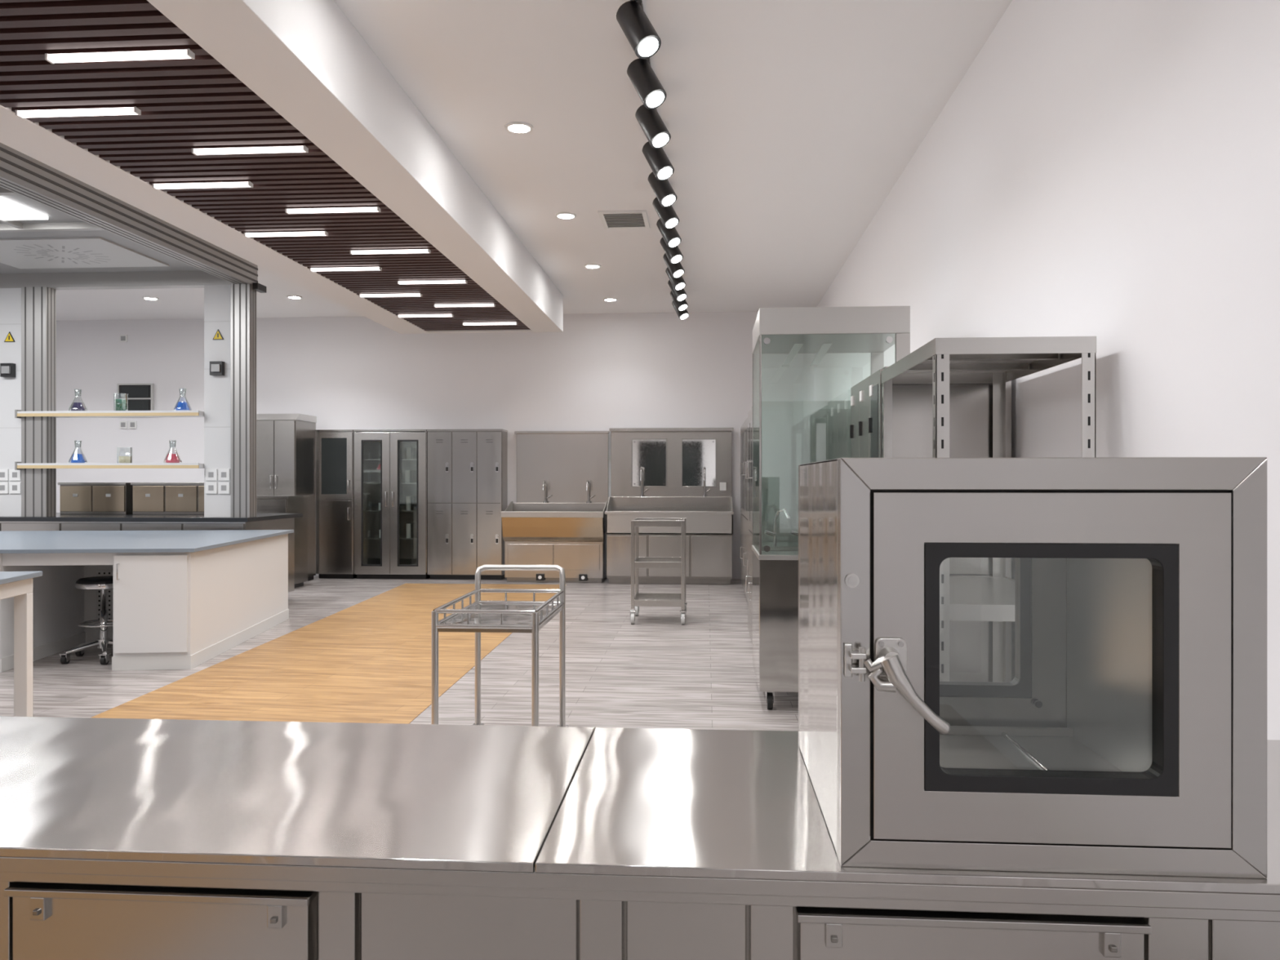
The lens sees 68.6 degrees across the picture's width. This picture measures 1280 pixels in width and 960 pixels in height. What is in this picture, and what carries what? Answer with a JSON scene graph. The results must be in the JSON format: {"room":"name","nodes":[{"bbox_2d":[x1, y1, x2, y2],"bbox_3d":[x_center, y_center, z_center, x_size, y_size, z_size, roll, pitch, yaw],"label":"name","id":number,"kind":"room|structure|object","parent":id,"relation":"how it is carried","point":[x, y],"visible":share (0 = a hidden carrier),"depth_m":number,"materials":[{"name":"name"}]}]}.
{"room":"science laboratory","nodes":[
{"label":"science laboratory","id":0,"kind":"room"},
{"bbox_2d":[91,583,566,724],"bbox_3d":[-2.191,1.248,4.264,1.960,0.003,14.047,0,0,3],"label":"floor","id":1,"kind":"structure","parent":0,"point":[369,660],"depth_m":6.19,"materials":[{"name":"brown wood"}]},
{"bbox_2d":[0,576,798,731],"bbox_3d":[-4.002,1.300,4.743,11.750,0.100,15.300,0,0,4],"label":"floor","id":2,"kind":"structure","parent":0,"point":[656,670],"depth_m":6.16,"materials":[{"name":"grey wood"}]},
{"bbox_2d":[0,571,42,716],"bbox_3d":[-3.937,0.850,3.744,2.200,0.800,1.500,0,0,-8],"label":"lab table","id":3,"kind":"object","parent":2,"relation":"on","point":[17,584],"visible":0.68,"depth_m":4.54,"materials":[{"name":"grey"}]},
{"bbox_2d":[58,575,112,664],"bbox_3d":[-3.746,0.968,6.581,0.508,0.565,0.496,0,0,4],"label":"stool","id":4,"kind":"object","parent":2,"relation":"on","point":[103,583],"visible":0.63,"depth_m":6.46,"materials":[{"name":"black metal"}]},
{"bbox_2d":[0,142,266,517],"bbox_3d":[-5.977,-0.410,6.235,4.320,3.320,6.001,0,0,4],"label":"gantry","id":5,"kind":"object","parent":2,"relation":"on","point":[59,231],"visible":1,"depth_m":8.89,"materials":[{"name":"grey metal"}]},
{"bbox_2d":[68,389,87,410],"bbox_3d":[-5.426,-0.766,9.064,0.163,0.222,0.163,0,0,4],"label":"flask","id":6,"kind":"object","parent":5,"relation":"on","point":[74,406],"visible":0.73,"depth_m":9.02,"materials":[{"name":"clear glass"}]},
{"bbox_2d":[68,440,88,462],"bbox_3d":[-5.426,-0.271,9.064,0.163,0.222,0.163,0,0,4],"label":"flask","id":7,"kind":"object","parent":5,"relation":"on","point":[74,458],"visible":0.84,"depth_m":9.02,"materials":[{"name":"clear glass"}]},
{"bbox_2d":[113,393,128,410],"bbox_3d":[-4.997,-0.742,9.034,0.132,0.174,0.132,0,0,4],"label":"beaker","id":8,"kind":"object","parent":5,"relation":"on","point":[118,404],"visible":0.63,"depth_m":8.99,"materials":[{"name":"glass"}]},
{"bbox_2d":[116,447,132,462],"bbox_3d":[-4.958,-0.237,9.031,0.142,0.154,0.142,0,0,4],"label":"glass beaker","id":9,"kind":"object","parent":5,"relation":"on","point":[119,459],"visible":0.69,"depth_m":8.98,"materials":[{"name":"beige glass"}]},
{"bbox_2d":[163,440,182,462],"bbox_3d":[-4.479,-0.271,8.997,0.163,0.222,0.163,0,0,4],"label":"flask","id":10,"kind":"object","parent":5,"relation":"on","point":[170,458],"visible":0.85,"depth_m":8.95,"materials":[{"name":"clear glass"}]},
{"bbox_2d":[173,388,191,410],"bbox_3d":[-4.379,-0.766,8.990,0.163,0.222,0.163,0,0,4],"label":"flask","id":11,"kind":"object","parent":5,"relation":"on","point":[180,406],"visible":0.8,"depth_m":8.94,"materials":[{"name":"clear glass"}]},
{"bbox_2d":[0,529,293,672],"bbox_3d":[-4.543,0.850,7.194,3.040,0.800,2.336,0,0,-5],"label":"bench","id":12,"kind":"object","parent":2,"relation":"on","point":[176,599],"visible":0.93,"depth_m":6.56,"materials":[{"name":"grey wood"}]},
{"bbox_2d":[0,512,302,592],"bbox_3d":[-5.770,0.800,9.449,4.360,0.900,1.200,0,0,4],"label":"bench","id":13,"kind":"object","parent":2,"relation":"on","point":[60,522],"visible":0.24,"depth_m":8.86,"materials":[{"name":"black"}]},
{"bbox_2d":[57,482,133,514],"bbox_3d":[-5.532,0.188,9.707,0.720,0.325,0.432,0,0,4],"label":"case","id":14,"kind":"object","parent":13,"relation":"on","point":[75,498],"visible":0.88,"depth_m":9.50,"materials":[{"name":"beige wood"}]},
{"bbox_2d":[130,482,204,515],"bbox_3d":[-4.599,0.188,9.641,1.050,0.325,0.432,0,0,4],"label":"case","id":15,"kind":"object","parent":13,"relation":"on","point":[148,498],"visible":0.73,"depth_m":9.44,"materials":[{"name":"beige wood"}]},
{"bbox_2d":[256,494,310,587],"bbox_3d":[-4.406,0.715,10.889,0.920,1.070,0.614,0,0,4],"label":"base cabinet","id":16,"kind":"object","parent":2,"relation":"on","point":[265,504],"visible":0.19,"depth_m":10.87,"materials":[{"name":"metal"}]},
{"bbox_2d":[256,413,316,581],"bbox_3d":[-4.361,0.225,11.518,0.540,2.050,0.634,0,0,4],"label":"tall cabinet","id":17,"kind":"object","parent":2,"relation":"on","point":[286,443],"visible":0.63,"depth_m":11.25,"materials":[{"name":"metal"}]},
{"bbox_2d":[315,429,356,578],"bbox_3d":[-3.855,0.307,11.998,0.492,1.885,0.364,0,0,4],"label":"storage cabinet","id":18,"kind":"object","parent":2,"relation":"on","point":[335,448],"visible":0.95,"depth_m":11.85,"materials":[{"name":"metal"}]},
{"bbox_2d":[353,429,430,578],"bbox_3d":[-3.136,0.307,11.948,0.939,1.885,0.364,0,0,4],"label":"tall cabinet","id":19,"kind":"object","parent":2,"relation":"on","point":[391,465],"visible":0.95,"depth_m":11.83,"materials":[{"name":"metal"}]},
{"bbox_2d":[426,429,507,579],"bbox_3d":[-2.183,0.307,11.889,0.957,1.885,0.348,0,0,4],"label":"locker","id":20,"kind":"object","parent":2,"relation":"on","point":[468,468],"visible":0.99,"depth_m":11.73,"materials":[{"name":"metal"}]},
{"bbox_2d":[431,564,568,726],"bbox_3d":[-0.605,0.831,4.176,0.465,0.839,0.781,0,0,4],"label":"trolley","id":21,"kind":"object","parent":2,"relation":"on","point":[479,616],"visible":0.62,"depth_m":4.08,"materials":[{"name":"metal"}]},
{"bbox_2d":[500,431,609,582],"bbox_3d":[-1.033,0.315,11.621,1.245,1.870,0.720,0,0,4],"label":"sink","id":22,"kind":"object","parent":2,"relation":"on","point":[557,517],"visible":0.87,"depth_m":11.82,"materials":[{"name":"metal"}]},
{"bbox_2d":[0,715,1279,959],"bbox_3d":[-0.546,0.860,1.500,3.900,0.780,0.635,0,0,4],"label":"countertop","id":23,"kind":"structure","parent":2,"relation":"on","point":[121,838],"depth_m":1.20,"materials":[{"name":"metal"}]},
{"bbox_2d":[798,457,1266,878],"bbox_3d":[0.508,0.222,1.362,0.497,0.497,0.581,0,0,4],"label":"box","id":24,"kind":"object","parent":23,"relation":"on","point":[1128,734],"visible":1,"depth_m":1.13,"materials":[{"name":"metal"}]},
{"bbox_2d":[629,517,687,624],"bbox_3d":[0.172,0.800,8.379,0.487,0.900,0.600,0,0,4],"label":"trolley","id":25,"kind":"object","parent":2,"relation":"on","point":[640,599],"visible":1,"depth_m":8.13,"materials":[{"name":"metal"}]},
{"bbox_2d":[604,427,733,584],"bbox_3d":[0.376,0.300,11.522,1.550,1.900,0.720,0,0,4],"label":"sink","id":26,"kind":"object","parent":2,"relation":"on","point":[656,473],"visible":1,"depth_m":11.71,"materials":[{"name":"metal"}]},
{"bbox_2d":[740,417,748,600],"bbox_3d":[1.500,0.310,9.217,0.964,1.880,3.400,0,0,4],"label":"tall cabinet","id":27,"kind":"object","parent":2,"relation":"on","point":[744,428],"visible":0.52,"depth_m":9.87,"materials":[{"name":"metal"}]},
{"bbox_2d":[746,400,850,644],"bbox_3d":[1.292,0.350,6.976,1.004,1.800,0.900,0,0,4],"label":"tall cabinet","id":28,"kind":"object","parent":2,"relation":"on","point":[794,433],"visible":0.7,"depth_m":6.54,"materials":[{"name":"metal"}]},
{"bbox_2d":[751,306,910,709],"bbox_3d":[1.071,0.160,5.427,0.808,2.180,0.790,0,0,4],"label":"fume hood","id":29,"kind":"object","parent":2,"relation":"on","point":[820,331],"visible":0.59,"depth_m":5.06,"materials":[{"name":"grey metal"}]},
{"bbox_2d":[849,366,1011,682],"bbox_3d":[1.367,0.375,4.550,0.573,1.750,0.870,0,0,4],"label":"lockers","id":30,"kind":"object","parent":2,"relation":"on","point":[971,405],"visible":0.27,"depth_m":4.11,"materials":[{"name":"metal"}]},
{"bbox_2d":[881,336,1096,682],"bbox_3d":[1.282,0.388,3.604,0.523,1.725,0.974,0,0,4],"label":"storage rack","id":31,"kind":"object","parent":2,"relation":"on","point":[940,362],"visible":0.38,"depth_m":3.26,"materials":[{"name":"metal"}]},
{"bbox_2d":[56,311,813,578],"bbox_3d":[-3.471,-0.435,12.274,11.350,3.370,0.200,0,0,4],"label":"wall","id":32,"kind":"structure","parent":0,"point":[604,371],"depth_m":12.12,"materials":[{"name":"white paint"}]},
{"bbox_2d":[119,334,127,342],"bbox_3d":[-6.825,-1.870,12.401,0.100,0.100,0.018,0,0,4],"label":"light switch","id":33,"kind":"object","parent":32,"relation":"attached to","point":[122,338],"visible":1,"depth_m":12.39,"materials":[{"name":"white plastic"}]},
{"bbox_2d":[119,421,127,428],"bbox_3d":[-6.825,-0.730,12.401,0.100,0.100,0.018,0,0,4],"label":"power outlet","id":34,"kind":"object","parent":32,"relation":"attached to","point":[122,424],"visible":1,"depth_m":12.39,"materials":[{"name":"white plastic"}]},
{"bbox_2d":[128,421,137,428],"bbox_3d":[-6.696,-0.730,12.392,0.100,0.100,0.018,0,0,4],"label":"power outlet","id":35,"kind":"object","parent":32,"relation":"attached to","point":[132,424],"visible":1,"depth_m":12.39,"materials":[{"name":"white plastic"}]},
{"bbox_2d":[117,383,154,410],"bbox_3d":[-6.647,-1.065,12.373,0.480,0.410,0.050,0,0,4],"label":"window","id":36,"kind":"structure","parent":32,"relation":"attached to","point":[140,396],"depth_m":12.35,"materials":[{"name":"black glass"}]},
{"bbox_2d":[56,0,1012,320],"bbox_3d":[-4.002,-2.170,4.743,11.750,0.100,15.300,0,0,4],"label":"ceiling","id":37,"kind":"structure","parent":0,"point":[790,124],"depth_m":5.60,"materials":[{"name":"white paint"}]},
{"bbox_2d":[142,296,159,300],"bbox_3d":[-5.696,-2.114,10.927,0.170,0.012,0.170,0,0,4],"label":"recessed light","id":38,"kind":"object","parent":37,"relation":"in","point":[150,298],"visible":1,"depth_m":10.93,"materials":[{"name":"white plastic"}]},
{"bbox_2d":[0,0,530,330],"bbox_3d":[-2.316,-1.768,3.983,1.220,0.125,13.580,0,0,4],"label":"ceiling panel","id":39,"kind":"object","parent":37,"relation":"attached to","point":[184,104],"visible":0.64,"depth_m":4.73,"materials":[{"name":"black wood"}]},
{"bbox_2d":[15,106,141,118],"bbox_3d":[-2.592,-1.695,4.330,0.580,0.024,0.040,0,0,4],"label":"led light","id":40,"kind":"object","parent":39,"relation":"attached to","point":[130,110],"visible":1,"depth_m":4.32,"materials":[{"name":"white plastic"}]},
{"bbox_2d":[44,48,195,63],"bbox_3d":[-2.081,-1.695,3.756,0.600,0.024,0.040,0,0,4],"label":"led light","id":41,"kind":"object","parent":39,"relation":"attached to","point":[166,54],"visible":1,"depth_m":3.74,"materials":[{"name":"white plastic"}]},
{"bbox_2d":[152,181,253,189],"bbox_3d":[-2.517,-1.695,5.403,0.580,0.024,0.040,0,0,4],"label":"led light","id":42,"kind":"object","parent":39,"relation":"attached to","point":[217,184],"visible":1,"depth_m":5.39,"materials":[{"name":"white plastic"}]},
{"bbox_2d":[191,145,308,155],"bbox_3d":[-2.006,-1.695,4.828,0.600,0.024,0.040,0,0,4],"label":"led light","id":43,"kind":"object","parent":39,"relation":"attached to","point":[304,148],"visible":1,"depth_m":4.82,"materials":[{"name":"white plastic"}]},
{"bbox_2d":[244,231,328,237],"bbox_3d":[-2.441,-1.695,6.475,0.580,0.024,0.040,0,0,4],"label":"led light","id":44,"kind":"object","parent":39,"relation":"attached to","point":[323,233],"visible":1,"depth_m":6.46,"materials":[{"name":"white plastic"}]},
{"bbox_2d":[284,206,380,213],"bbox_3d":[-1.930,-1.695,5.900,0.600,0.024,0.040,0,0,4],"label":"led light","id":45,"kind":"object","parent":39,"relation":"attached to","point":[377,209],"visible":1,"depth_m":5.89,"materials":[{"name":"white plastic"}]},
{"bbox_2d":[309,266,382,271],"bbox_3d":[-2.365,-1.695,7.547,0.580,0.024,0.040,0,0,4],"label":"led light","id":46,"kind":"object","parent":39,"relation":"attached to","point":[352,268],"visible":1,"depth_m":7.53,"materials":[{"name":"white plastic"}]},
{"bbox_2d":[350,248,431,254],"bbox_3d":[-1.855,-1.695,6.973,0.600,0.024,0.040,0,0,4],"label":"led light","id":47,"kind":"object","parent":39,"relation":"attached to","point":[418,251],"visible":1,"depth_m":6.96,"materials":[{"name":"white plastic"}]},
{"bbox_2d":[359,293,422,297],"bbox_3d":[-2.290,-1.695,8.620,0.580,0.024,0.040,0,0,4],"label":"led light","id":48,"kind":"object","parent":39,"relation":"attached to","point":[420,294],"visible":1,"depth_m":8.61,"materials":[{"name":"white plastic"}]},
{"bbox_2d":[397,314,453,317],"bbox_3d":[-2.214,-1.695,9.692,0.580,0.024,0.040,0,0,4],"label":"led light","id":49,"kind":"object","parent":39,"relation":"attached to","point":[415,315],"visible":1,"depth_m":9.67,"materials":[{"name":"white plastic"}]},
{"bbox_2d":[397,280,467,284],"bbox_3d":[-1.779,-1.695,8.045,0.600,0.024,0.040,0,0,4],"label":"led light","id":50,"kind":"object","parent":39,"relation":"attached to","point":[399,282],"visible":1,"depth_m":8.03,"materials":[{"name":"white plastic"}]},
{"bbox_2d":[433,303,495,307],"bbox_3d":[-1.704,-1.695,9.117,0.600,0.024,0.040,0,0,4],"label":"led light","id":51,"kind":"object","parent":39,"relation":"attached to","point":[467,304],"visible":1,"depth_m":9.10,"materials":[{"name":"white plastic"}]},
{"bbox_2d":[462,322,517,325],"bbox_3d":[-1.628,-1.695,10.190,0.600,0.024,0.040,0,0,4],"label":"led light","id":52,"kind":"object","parent":39,"relation":"attached to","point":[473,323],"visible":1,"depth_m":10.17,"materials":[{"name":"white plastic"}]},
{"bbox_2d":[0,0,563,333],"bbox_3d":[-2.318,-1.910,4.028,1.910,0.420,13.690,0,0,4],"label":"ceiling bulkhead","id":53,"kind":"object","parent":37,"relation":"attached to","point":[306,60],"depth_m":5.03,"materials":[{"name":"white paint"}]},
{"bbox_2d":[286,295,302,298],"bbox_3d":[-3.997,-2.114,10.858,0.170,0.012,0.170,0,0,4],"label":"recessed light","id":54,"kind":"object","parent":37,"relation":"in","point":[287,296],"visible":1,"depth_m":10.85,"materials":[{"name":"white plastic"}]},
{"bbox_2d":[504,121,533,133],"bbox_3d":[-0.726,-2.114,5.635,0.170,0.012,0.170,0,0,4],"label":"recessed light","id":55,"kind":"object","parent":37,"relation":"in","point":[516,127],"visible":1,"depth_m":5.63,"materials":[{"name":"white plastic"}]},
{"bbox_2d":[555,212,576,219],"bbox_3d":[-0.594,-2.114,7.510,0.170,0.012,0.170,0,0,4],"label":"recessed light","id":56,"kind":"object","parent":37,"relation":"in","point":[563,215],"visible":1,"depth_m":7.51,"materials":[{"name":"white plastic"}]},
{"bbox_2d":[584,263,600,268],"bbox_3d":[-0.469,-2.114,9.286,0.170,0.012,0.170,0,0,4],"label":"recessed light","id":57,"kind":"object","parent":37,"relation":"in","point":[588,265],"visible":1,"depth_m":9.27,"materials":[{"name":"white plastic"}]},
{"bbox_2d":[603,297,617,301],"bbox_3d":[-0.348,-2.114,11.002,0.170,0.012,0.170,0,0,4],"label":"recessed light","id":58,"kind":"object","parent":37,"relation":"in","point":[604,299],"visible":1,"depth_m":10.99,"materials":[{"name":"white plastic"}]},
{"bbox_2d":[597,209,649,229],"bbox_3d":[-0.124,-2.112,7.628,0.380,0.016,0.500,0,0,4],"label":"ceiling air vent","id":59,"kind":"object","parent":37,"relation":"in","point":[628,219],"depth_m":7.62,"materials":[{"name":"grey metal"}]},
{"bbox_2d":[639,3,657,111],"bbox_3d":[0.126,-2.103,6.056,0.036,0.035,9.100,0,0,4],"label":"track","id":60,"kind":"object","parent":37,"relation":"attached to","point":[641,4],"visible":0.02,"depth_m":4.66,"materials":[{"name":"black metal"}]},
{"bbox_2d":[616,0,661,58],"bbox_3d":[-0.007,-1.939,3.993,0.210,0.288,0.120,0,0,39],"label":"track spotlight","id":61,"kind":"object","parent":60,"relation":"hanging from","point":[644,40],"visible":1,"depth_m":3.95,"materials":[{"name":"black metal"}]},
{"bbox_2d":[626,57,666,109],"bbox_3d":[0.031,-1.939,4.536,0.210,0.288,0.120,0,0,39],"label":"track spotlight","id":62,"kind":"object","parent":60,"relation":"hanging from","point":[651,91],"visible":0.91,"depth_m":4.50,"materials":[{"name":"black metal"}]},
{"bbox_2d":[635,104,671,148],"bbox_3d":[0.069,-1.939,5.080,0.210,0.288,0.120,0,0,39],"label":"track spotlight","id":63,"kind":"object","parent":60,"relation":"hanging from","point":[654,128],"visible":0.82,"depth_m":5.04,"materials":[{"name":"black metal"}]},
{"bbox_2d":[642,141,674,180],"bbox_3d":[0.108,-1.939,5.623,0.210,0.288,0.120,0,0,39],"label":"track spotlight","id":64,"kind":"object","parent":60,"relation":"hanging from","point":[660,165],"visible":0.77,"depth_m":5.58,"materials":[{"name":"black metal"}]},
{"bbox_2d":[647,171,676,207],"bbox_3d":[0.146,-1.939,6.167,0.210,0.288,0.120,0,0,39],"label":"track spotlight","id":65,"kind":"object","parent":60,"relation":"hanging from","point":[663,190],"visible":0.71,"depth_m":6.12,"materials":[{"name":"black metal"}]},
{"bbox_2d":[652,197,679,229],"bbox_3d":[0.184,-1.939,6.711,0.210,0.288,0.120,0,0,39],"label":"track spotlight","id":66,"kind":"object","parent":60,"relation":"hanging from","point":[668,215],"visible":0.7,"depth_m":6.66,"materials":[{"name":"black metal"}]},
{"bbox_2d":[656,218,681,248],"bbox_3d":[0.223,-1.939,7.254,0.210,0.288,0.120,0,0,39],"label":"track spotlight","id":67,"kind":"object","parent":60,"relation":"hanging from","point":[671,237],"visible":0.64,"depth_m":7.21,"materials":[{"name":"black metal"}]},
{"bbox_2d":[659,237,683,263],"bbox_3d":[0.261,-1.939,7.798,0.210,0.288,0.120,0,0,39],"label":"track spotlight","id":68,"kind":"object","parent":60,"relation":"hanging from","point":[674,255],"visible":0.64,"depth_m":7.75,"materials":[{"name":"black metal"}]},
{"bbox_2d":[662,253,684,278],"bbox_3d":[0.299,-1.939,8.342,0.210,0.288,0.120,0,0,39],"label":"track spotlight","id":69,"kind":"object","parent":60,"relation":"hanging from","point":[676,270],"visible":0.69,"depth_m":8.29,"materials":[{"name":"black metal"}]},
{"bbox_2d":[665,267,685,290],"bbox_3d":[0.338,-1.939,8.885,0.210,0.288,0.120,0,0,39],"label":"track spotlight","id":70,"kind":"object","parent":60,"relation":"hanging from","point":[678,283],"visible":0.58,"depth_m":8.84,"materials":[{"name":"black metal"}]},
{"bbox_2d":[667,280,687,301],"bbox_3d":[0.376,-1.939,9.429,0.210,0.288,0.120,0,0,39],"label":"track spotlight","id":71,"kind":"object","parent":60,"relation":"hanging from","point":[680,295],"visible":0.55,"depth_m":9.38,"materials":[{"name":"black metal"}]},
{"bbox_2d":[670,290,688,311],"bbox_3d":[0.414,-1.939,9.973,0.210,0.288,0.120,0,0,39],"label":"track spotlight","id":72,"kind":"object","parent":60,"relation":"hanging from","point":[682,305],"visible":0.59,"depth_m":9.93,"materials":[{"name":"black metal"}]},
{"bbox_2d":[671,300,688,319],"bbox_3d":[0.452,-1.939,10.516,0.210,0.288,0.120,0,0,39],"label":"track spotlight","id":73,"kind":"object","parent":60,"relation":"hanging from","point":[683,314],"visible":0.54,"depth_m":10.47,"materials":[{"name":"black metal"}]},
{"bbox_2d":[813,0,1279,740],"bbox_3d":[1.759,-0.435,4.337,0.200,3.370,14.900,0,0,4],"label":"wall","id":74,"kind":"structure","parent":0,"point":[1108,171],"depth_m":3.11,"materials":[{"name":"white paint"}]}
]}

